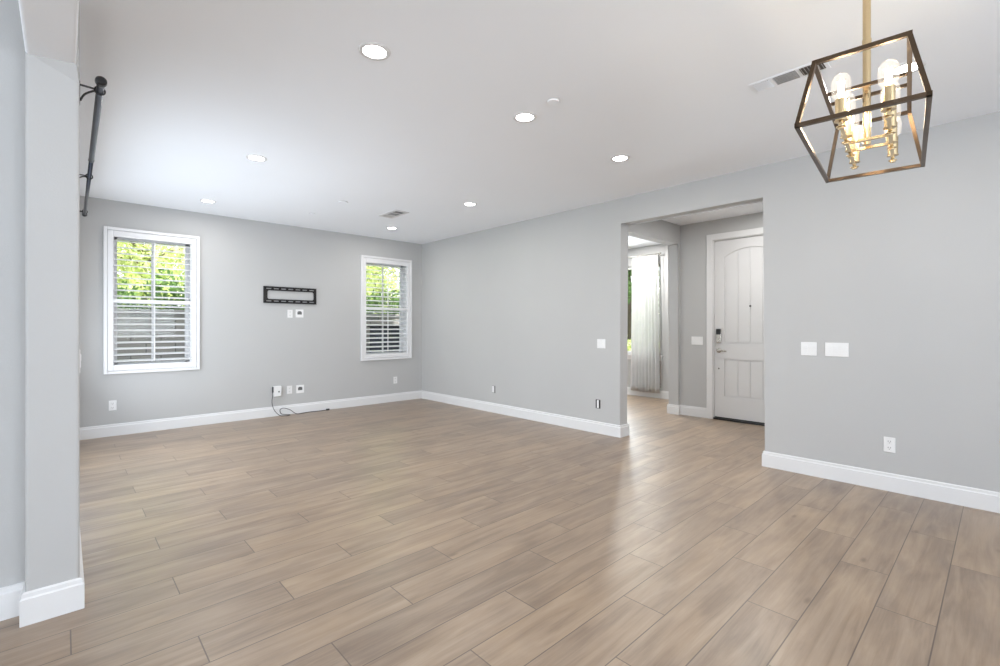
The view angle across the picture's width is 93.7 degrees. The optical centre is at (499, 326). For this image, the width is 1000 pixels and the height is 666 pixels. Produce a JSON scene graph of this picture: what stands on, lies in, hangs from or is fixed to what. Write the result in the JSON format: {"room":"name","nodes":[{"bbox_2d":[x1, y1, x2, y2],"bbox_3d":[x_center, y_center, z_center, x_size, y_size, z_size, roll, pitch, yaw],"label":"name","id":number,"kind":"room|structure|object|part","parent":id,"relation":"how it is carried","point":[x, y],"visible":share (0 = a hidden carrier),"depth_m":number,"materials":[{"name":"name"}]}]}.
{"room":"empty living room","nodes":[
{"label":"empty living room","id":0,"kind":"room"},
{"bbox_2d":[0,0,24,587],"bbox_3d":[-3.790,-0.102,0.607,4.482,2.735,0.145,0,0,-43],"label":"wall","id":1,"kind":"structure","parent":0,"point":[12,48],"depth_m":2.05,"materials":[{"name":"paint"}]},
{"bbox_2d":[18,0,79,591],"bbox_3d":[-1.352,-0.102,1.405,0.173,2.735,10.200,0,0,-43],"label":"wall","id":2,"kind":"structure","parent":0,"point":[52,87],"depth_m":2.04,"materials":[{"name":"paint"}]},
{"bbox_2d":[80,76,106,216],"bbox_3d":[-3.018,-1.101,3.411,0.126,0.112,3.447,0,0,-43],"label":"curtain rod","id":3,"kind":"object","parent":2,"relation":"attached to","point":[101,82],"visible":0.8,"depth_m":2.61,"materials":[{"name":"metal"}]},
{"bbox_2d":[80,196,421,427],"bbox_3d":[-3.141,-0.102,6.826,4.948,2.735,0.170,0,0,-43],"label":"wall","id":4,"kind":"structure","parent":0,"point":[249,346],"depth_m":6.46,"materials":[{"name":"paint"}]},
{"bbox_2d":[109,400,116,410],"bbox_3d":[-4.495,0.911,5.441,0.072,0.116,0.009,0,0,-43],"label":"electrical outlet","id":5,"kind":"object","parent":4,"relation":"attached to","point":[112,404],"visible":1,"depth_m":5.44,"materials":[{"name":"plastic"}]},
{"bbox_2d":[113,237,190,364],"bbox_3d":[-4.271,-0.305,5.773,0.772,1.560,0.170,0,0,-43],"label":"window","id":6,"kind":"structure","parent":4,"relation":"in","point":[187,250],"depth_m":5.81,"materials":[{"name":"paint"}]},
{"bbox_2d":[103,226,199,374],"bbox_3d":[-4.215,-0.306,5.713,0.946,1.703,0.095,0,0,-43],"label":"plantation shutter","id":7,"kind":"object","parent":6,"relation":"attached to","point":[109,232],"visible":1,"depth_m":5.67,"materials":[{"name":"paint"}]},
{"bbox_3d":[-4.204,-0.305,5.702,0.772,0.042,0.025,0,0,-43],"label":"divider rail","id":8,"kind":"part","parent":7,"relation":"part of","materials":[{"name":"paint"}]},
{"bbox_3d":[-4.190,-0.684,5.686,0.015,0.676,0.020,0,0,-43],"label":"tilt rod","id":9,"kind":"part","parent":7,"relation":"part of","materials":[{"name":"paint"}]},
{"bbox_3d":[-4.190,0.074,5.686,0.015,0.676,0.020,0,0,-43],"label":"tilt rod","id":10,"kind":"part","parent":7,"relation":"part of","materials":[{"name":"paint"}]},
{"bbox_3d":[-4.308,-0.305,5.813,0.682,0.044,0.040,0,0,-43],"label":"meeting rail","id":11,"kind":"part","parent":6,"relation":"part of","materials":[{"name":"paint"}]},
{"bbox_2d":[0,391,421,627],"bbox_3d":[-3.308,1.196,3.663,9.154,0.138,4.231,0,0,-43],"label":"baseboard","id":12,"kind":"structure","parent":4,"relation":"attached to","point":[100,431],"depth_m":5.35,"materials":[{"name":"paint"}]},
{"bbox_2d":[273,386,280,396],"bbox_3d":[-3.163,0.913,6.660,0.105,0.145,0.042,0,0,-43],"label":"junction box","id":13,"kind":"object","parent":4,"relation":"attached to","point":[277,389],"visible":1,"depth_m":6.64,"materials":[{"name":"plastic"}]},
{"bbox_2d":[272,387,329,415],"bbox_3d":[-2.890,1.056,6.853,0.825,0.423,0.097,0,0,-43],"label":"power cable","id":14,"kind":"object","parent":13,"relation":"attached to","point":[272,387],"visible":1,"depth_m":6.70,"materials":[{"name":"plastic"}]},
{"bbox_2d":[263,286,315,303],"bbox_3d":[-3.031,-0.456,6.794,0.741,0.235,0.026,0,0,-43],"label":"tv wall mount","id":15,"kind":"object","parent":4,"relation":"attached to","point":[265,291],"visible":1,"depth_m":6.76,"materials":[{"name":"black metal"}]},
{"bbox_2d":[287,386,291,393],"bbox_3d":[-3.047,0.909,6.791,0.072,0.116,0.009,0,0,-43],"label":"electrical outlet","id":16,"kind":"object","parent":4,"relation":"attached to","point":[289,388],"visible":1,"depth_m":6.79,"materials":[{"name":"plastic"}]},
{"bbox_2d":[287,310,292,317],"bbox_3d":[-3.042,-0.192,6.796,0.072,0.116,0.009,0,0,-43],"label":"electrical outlet","id":17,"kind":"object","parent":4,"relation":"attached to","point":[289,312],"visible":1,"depth_m":6.79,"materials":[{"name":"plastic"}]},
{"bbox_2d":[296,309,302,317],"bbox_3d":[-2.944,-0.198,6.888,0.112,0.118,0.008,0,0,-43],"label":"cable plate","id":18,"kind":"object","parent":4,"relation":"attached to","point":[299,313],"visible":1,"depth_m":6.88,"materials":[{"name":"plastic"}]},
{"bbox_2d":[296,385,303,392],"bbox_3d":[-2.938,0.912,6.893,0.112,0.118,0.008,0,0,-43],"label":"cable plate","id":19,"kind":"object","parent":4,"relation":"attached to","point":[299,388],"visible":1,"depth_m":6.89,"materials":[{"name":"plastic"}]},
{"bbox_2d":[366,262,406,353],"bbox_3d":[-1.957,-0.305,7.929,0.772,1.560,0.170,0,0,-43],"label":"window","id":20,"kind":"structure","parent":4,"relation":"in","point":[404,274],"depth_m":8.15,"materials":[{"name":"paint"}]},
{"bbox_2d":[361,255,411,360],"bbox_3d":[-1.901,-0.306,7.869,0.946,1.703,0.095,0,0,-43],"label":"plantation shutter","id":21,"kind":"object","parent":20,"relation":"attached to","point":[364,258],"visible":1,"depth_m":7.83,"materials":[{"name":"paint"}]},
{"bbox_3d":[-1.890,-0.305,7.858,0.772,0.042,0.025,0,0,-43],"label":"divider rail","id":22,"kind":"part","parent":21,"relation":"part of","materials":[{"name":"paint"}]},
{"bbox_3d":[-1.876,-0.684,7.842,0.015,0.676,0.020,0,0,-43],"label":"tilt rod","id":23,"kind":"part","parent":21,"relation":"part of","materials":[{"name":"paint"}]},
{"bbox_3d":[-1.876,0.074,7.842,0.015,0.676,0.020,0,0,-43],"label":"tilt rod","id":24,"kind":"part","parent":21,"relation":"part of","materials":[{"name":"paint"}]},
{"bbox_2d":[0,394,999,665],"bbox_3d":[-0.129,1.315,2.559,12.500,0.100,10.520,0,0,-43],"label":"floor","id":25,"kind":"structure","parent":0,"point":[414,532],"depth_m":2.61,"materials":[{"name":"brown wood"}]},
{"bbox_2d":[79,0,999,248],"bbox_3d":[-0.111,-1.525,2.576,12.550,0.130,10.520,0,0,-43],"label":"ceiling","id":26,"kind":"structure","parent":0,"point":[428,129],"depth_m":3.00,"materials":[{"name":"paint"}]},
{"bbox_2d":[200,199,215,202],"bbox_3d":[-3.407,-1.467,5.472,0.168,0.006,0.168,0,0,-43],"label":"recessed light","id":27,"kind":"object","parent":26,"relation":"in","point":[201,200],"visible":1,"depth_m":5.47,"materials":[{"name":"paint"}]},
{"bbox_2d":[246,154,266,161],"bbox_3d":[-2.116,-1.467,4.078,0.168,0.006,0.168,0,0,-43],"label":"recessed light","id":28,"kind":"object","parent":26,"relation":"in","point":[258,158],"visible":1,"depth_m":4.08,"materials":[{"name":"paint"}]},
{"bbox_2d":[358,42,390,60],"bbox_3d":[-0.669,-1.467,2.500,0.168,0.006,0.168,0,0,-43],"label":"recessed light","id":29,"kind":"object","parent":26,"relation":"in","point":[375,51],"visible":1,"depth_m":2.49,"materials":[{"name":"paint"}]},
{"bbox_2d":[379,210,408,217],"bbox_3d":[-1.382,-1.466,6.100,0.205,0.011,0.430,0,0,-43],"label":"ceiling vent","id":30,"kind":"object","parent":26,"relation":"in","point":[395,213],"visible":1,"depth_m":6.09,"materials":[{"name":"metal"}]},
{"bbox_2d":[463,202,476,205],"bbox_3d":[-0.358,-1.467,5.605,0.168,0.006,0.168,0,0,-43],"label":"recessed light","id":31,"kind":"object","parent":26,"relation":"in","point":[465,203],"visible":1,"depth_m":5.61,"materials":[{"name":"paint"}]},
{"bbox_2d":[513,112,536,122],"bbox_3d":[0.174,-1.467,3.283,0.168,0.006,0.168,0,0,-43],"label":"recessed light","id":32,"kind":"object","parent":26,"relation":"in","point":[523,117],"visible":1,"depth_m":3.28,"materials":[{"name":"paint"}]},
{"bbox_2d":[610,155,629,161],"bbox_3d":[1.046,-1.467,4.082,0.168,0.006,0.168,0,0,-43],"label":"recessed light","id":33,"kind":"object","parent":26,"relation":"in","point":[617,158],"visible":1,"depth_m":4.08,"materials":[{"name":"paint"}]},
{"bbox_2d":[749,62,830,92],"bbox_3d":[1.693,-1.466,2.753,0.140,0.012,0.390,0,0,-43],"label":"ceiling vent","id":34,"kind":"object","parent":26,"relation":"in","point":[803,71],"visible":0.88,"depth_m":2.76,"materials":[{"name":"metal"}]},
{"bbox_2d":[794,0,932,182],"bbox_3d":[1.481,-1.094,1.894,0.367,0.752,0.863,0,0,41],"label":"lantern chandelier","id":35,"kind":"object","parent":26,"relation":"hanging from","point":[841,118],"visible":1,"depth_m":1.83,"materials":[{"name":"brown metal"}]},
{"bbox_3d":[1.105,-0.841,1.695,0.089,0.238,0.019,0,0,-9],"label":"corner post","id":36,"kind":"part","parent":35,"relation":"part of","materials":[{"name":"brown metal"}]},
{"bbox_3d":[1.626,-0.841,2.294,0.019,0.238,0.090,0,0,1],"label":"corner post","id":37,"kind":"part","parent":35,"relation":"part of","materials":[{"name":"brown metal"}]},
{"bbox_2d":[834,97,859,169],"bbox_3d":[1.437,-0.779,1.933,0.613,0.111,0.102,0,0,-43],"label":"candle","id":38,"kind":"object","parent":35,"relation":"on","point":[852,147],"depth_m":1.85,"materials":[{"name":"gold metal"}]},
{"bbox_3d":[1.481,-0.957,1.894,0.275,0.015,0.754,0,0,41],"label":"frame","id":39,"kind":"part","parent":35,"relation":"part of","materials":[{"name":"brown metal"}]},
{"bbox_3d":[1.481,-0.725,1.894,0.366,0.015,0.863,0,0,41],"label":"frame","id":40,"kind":"part","parent":35,"relation":"part of","materials":[{"name":"brown metal"}]},
{"bbox_3d":[1.445,-0.740,1.853,0.134,0.010,0.014,0,0,41],"label":"cross arm","id":41,"kind":"part","parent":35,"relation":"part of","materials":[{"name":"gold metal"}]},
{"bbox_3d":[1.481,-1.093,1.894,0.031,0.715,0.031,0,0,-43],"label":"stem","id":42,"kind":"part","parent":35,"relation":"part of","materials":[{"name":"gold metal"}]},
{"bbox_3d":[1.517,-0.740,1.936,0.134,0.010,0.014,0,0,41],"label":"cross arm","id":43,"kind":"part","parent":35,"relation":"part of","materials":[{"name":"gold metal"}]},
{"bbox_2d":[881,84,898,162],"bbox_3d":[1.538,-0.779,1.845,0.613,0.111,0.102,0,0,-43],"label":"candle","id":44,"kind":"object","parent":35,"relation":"on","point":[888,91],"depth_m":1.76,"materials":[{"name":"gold metal"}]},
{"bbox_3d":[1.857,-0.841,2.093,0.089,0.238,0.019,0,0,-9],"label":"corner post","id":45,"kind":"part","parent":35,"relation":"part of","materials":[{"name":"brown metal"}]},
{"bbox_3d":[1.336,-0.841,1.494,0.019,0.238,0.090,0,0,1],"label":"corner post","id":46,"kind":"part","parent":35,"relation":"part of","materials":[{"name":"brown metal"}]},
{"bbox_2d":[889,60,926,75],"bbox_3d":[2.310,-1.467,2.662,0.168,0.006,0.168,0,0,-43],"label":"recessed light","id":47,"kind":"object","parent":26,"relation":"in","point":[902,67],"visible":0.59,"depth_m":2.66,"materials":[{"name":"paint"}]},
{"bbox_2d":[627,244,668,390],"bbox_3d":[2.185,-0.102,9.140,0.140,2.735,4.005,0,0,-43],"label":"wall","id":48,"kind":"structure","parent":0,"point":[663,259],"depth_m":8.30,"materials":[{"name":"paint"}]},
{"bbox_2d":[627,264,662,360],"bbox_3d":[2.125,-0.265,9.157,0.165,1.740,2.300,0,0,-43],"label":"window","id":49,"kind":"structure","parent":48,"relation":"in","point":[629,268],"depth_m":8.39,"materials":[{"name":"paint"}]},
{"bbox_3d":[2.100,0.555,9.133,0.095,0.100,2.300,0,0,-43],"label":"sill","id":50,"kind":"part","parent":49,"relation":"part of","materials":[{"name":"paint"}]},
{"bbox_2d":[628,252,661,257],"bbox_3d":[1.943,-1.290,9.219,0.108,0.070,2.670,0,0,-43],"label":"rod","id":51,"kind":"object","parent":48,"relation":"attached to","point":[659,253],"visible":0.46,"depth_m":8.42,"materials":[{"name":"silver metal"}]},
{"bbox_2d":[630,255,658,392],"bbox_3d":[2.602,-0.058,8.460,0.103,2.445,0.570,0,0,-43],"label":"curtain","id":52,"kind":"object","parent":51,"relation":"hanging from","point":[645,306],"visible":1,"depth_m":8.43,"materials":[{"name":"fabric"}]},
{"bbox_2d":[658,260,660,387],"bbox_3d":[2.789,-0.100,8.203,0.062,2.330,0.012,0,0,41],"label":"wand","id":53,"kind":"object","parent":51,"relation":"hanging from","point":[658,260],"visible":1,"depth_m":8.20,"materials":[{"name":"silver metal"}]},
{"bbox_2d":[628,220,679,404],"bbox_3d":[2.376,-0.102,6.684,2.930,2.735,0.150,0,0,-43],"label":"wall","id":54,"kind":"structure","parent":0,"point":[659,231],"depth_m":6.78,"materials":[{"name":"paint"}]},
{"bbox_2d":[422,111,999,491],"bbox_3d":[2.146,-0.102,4.665,0.160,2.735,10.200,0,0,-43],"label":"wall","id":55,"kind":"structure","parent":0,"point":[902,268],"depth_m":3.96,"materials":[{"name":"paint"}]},
{"bbox_2d":[596,399,599,408],"bbox_3d":[1.167,0.918,5.592,0.008,0.105,0.066,0,0,-43],"label":"electrical outlet","id":56,"kind":"object","parent":55,"relation":"attached to","point":[597,400],"visible":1,"depth_m":5.59,"materials":[{"name":"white plastic"}]},
{"bbox_2d":[597,339,604,347],"bbox_3d":[1.198,0.198,5.556,0.010,0.108,0.116,0,0,-43],"label":"light switch","id":57,"kind":"object","parent":55,"relation":"attached to","point":[600,342],"visible":1,"depth_m":5.56,"materials":[{"name":"plastic"}]},
{"bbox_2d":[421,387,999,512],"bbox_3d":[3.212,1.196,5.658,3.106,0.138,10.200,0,0,-43],"label":"baseboard","id":58,"kind":"structure","parent":55,"relation":"attached to","point":[987,500],"depth_m":3.99,"materials":[{"name":"paint"}]},
{"bbox_2d":[801,342,816,355],"bbox_3d":[2.640,0.187,4.010,0.010,0.115,0.116,0,0,-43],"label":"light switch","id":59,"kind":"object","parent":55,"relation":"attached to","point":[807,348],"visible":1,"depth_m":4.00,"materials":[{"name":"plastic"}]},
{"bbox_2d":[825,342,848,356],"bbox_3d":[2.775,0.187,3.865,0.010,0.115,0.162,0,0,-43],"label":"light switch","id":60,"kind":"object","parent":55,"relation":"attached to","point":[831,349],"visible":1,"depth_m":3.86,"materials":[{"name":"plastic"}]},
{"bbox_2d":[883,437,895,452],"bbox_3d":[3.005,0.909,3.619,0.009,0.116,0.072,0,0,-43],"label":"electrical outlet","id":61,"kind":"object","parent":55,"relation":"attached to","point":[889,444],"visible":1,"depth_m":3.62,"materials":[{"name":"plastic"}]},
{"bbox_2d":[680,212,762,407],"bbox_3d":[3.523,-0.102,5.945,0.160,2.735,2.495,0,0,-43],"label":"wall","id":62,"kind":"structure","parent":0,"point":[692,236],"depth_m":6.65,"materials":[{"name":"paint"}]},
{"bbox_2d":[691,337,702,344],"bbox_3d":[2.780,0.193,6.617,0.010,0.115,0.162,0,0,-43],"label":"light switch","id":63,"kind":"object","parent":62,"relation":"attached to","point":[694,340],"visible":1,"depth_m":6.61,"materials":[{"name":"plastic"}]},
{"bbox_2d":[706,227,762,418],"bbox_3d":[3.305,-0.004,6.165,0.178,2.539,1.103,0,0,-43],"label":"trim","id":64,"kind":"structure","parent":62,"relation":"attached to","point":[710,239],"depth_m":6.47,"materials":[{"name":"paint"}]},
{"bbox_2d":[713,235,764,425],"bbox_3d":[3.278,0.043,6.141,0.131,2.445,0.921,0,0,-43],"label":"door","id":65,"kind":"structure","parent":62,"relation":"in","point":[739,263],"depth_m":6.24,"materials":[{"name":"paint"}]},
{"bbox_3d":[3.283,-0.411,6.145,0.010,1.235,0.598,0,0,-43],"label":"panel","id":66,"kind":"part","parent":65,"relation":"part of","materials":[{"name":"paint"}]},
{"bbox_3d":[3.283,0.690,6.145,0.010,0.464,0.598,0,0,-43],"label":"panel","id":67,"kind":"part","parent":65,"relation":"part of","materials":[{"name":"paint"}]},
{"label":"outside","id":68,"kind":"structure","parent":0,"visible":0},
{"bbox_3d":[-1.455,1.500,8.896,70.000,0.230,65.000,0,0,-43],"label":"ground","id":69,"kind":"structure","parent":68,"visible":0},
{"bbox_2d":[117,240,184,308],"bbox_3d":[-8.292,-1.645,10.724,3.684,6.065,3.967,0,0,4],"label":"tree","id":70,"kind":"object","parent":69,"relation":"on","point":[120,244],"visible":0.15,"depth_m":10.01,"materials":[{"name":"green plant"}]},
{"bbox_2d":[117,267,184,309],"bbox_3d":[-6.441,0.143,8.209,5.386,2.484,0.994,0,0,-43],"label":"hedge","id":71,"kind":"object","parent":69,"relation":"on","point":[174,289],"visible":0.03,"depth_m":8.39,"materials":[{"name":"green plant"}]},
{"bbox_2d":[117,308,398,362],"bbox_3d":[-3.687,0.545,9.823,20.000,1.680,0.260,0,0,-43],"label":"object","id":72,"kind":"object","parent":69,"relation":"on","point":[157,315],"depth_m":7.80,"materials":[{"name":"grey wood"}]},
{"bbox_2d":[366,264,398,313],"bbox_3d":[-3.553,-1.293,14.297,3.766,5.361,4.026,0,0,-43],"label":"tree","id":73,"kind":"object","parent":69,"relation":"on","point":[367,267],"visible":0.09,"depth_m":13.13,"materials":[{"name":"green plant"}]},
{"bbox_2d":[366,284,398,313],"bbox_3d":[-2.098,0.144,12.296,5.815,2.483,1.028,0,0,-43],"label":"hedge","id":74,"kind":"object","parent":69,"relation":"on","point":[393,291],"visible":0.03,"depth_m":11.44,"materials":[{"name":"green plant"}]},
{"bbox_2d":[627,339,630,350],"bbox_3d":[2.793,0.785,10.655,1.831,1.203,1.359,0,0,-43],"label":"shrub","id":75,"kind":"object","parent":69,"relation":"on","point":[628,340],"visible":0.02,"depth_m":10.47,"materials":[{"name":"green plant"}]},
{"bbox_2d":[628,270,658,344],"bbox_3d":[3.425,-1.157,12.000,3.448,5.090,3.004,0,0,-43],"label":"tree","id":76,"kind":"object","parent":69,"relation":"on","point":[629,271],"visible":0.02,"depth_m":11.93,"materials":[{"name":"green plant"}]},
{"bbox_3d":[-2.484,1.355,9.180,9.118,0.060,2.380,0,0,-43],"label":"path","id":77,"kind":"object","parent":69,"relation":"on","visible":0},
{"bbox_2d":[367,326,398,352],"bbox_3d":[-2.494,0.630,10.245,0.600,1.390,0.530,0,0,-43],"label":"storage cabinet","id":78,"kind":"object","parent":77,"relation":"on","point":[371,327],"visible":0.28,"depth_m":10.06,"materials":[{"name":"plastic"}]},
{"bbox_3d":[-2.436,0.625,9.988,0.255,1.220,0.025,0,0,-43],"label":"door","id":79,"kind":"part","parent":78,"relation":"part of","materials":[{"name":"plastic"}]},
{"bbox_3d":[-2.242,0.625,10.169,0.255,1.220,0.025,0,0,-43],"label":"door","id":80,"kind":"part","parent":78,"relation":"part of","materials":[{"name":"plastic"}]}
]}

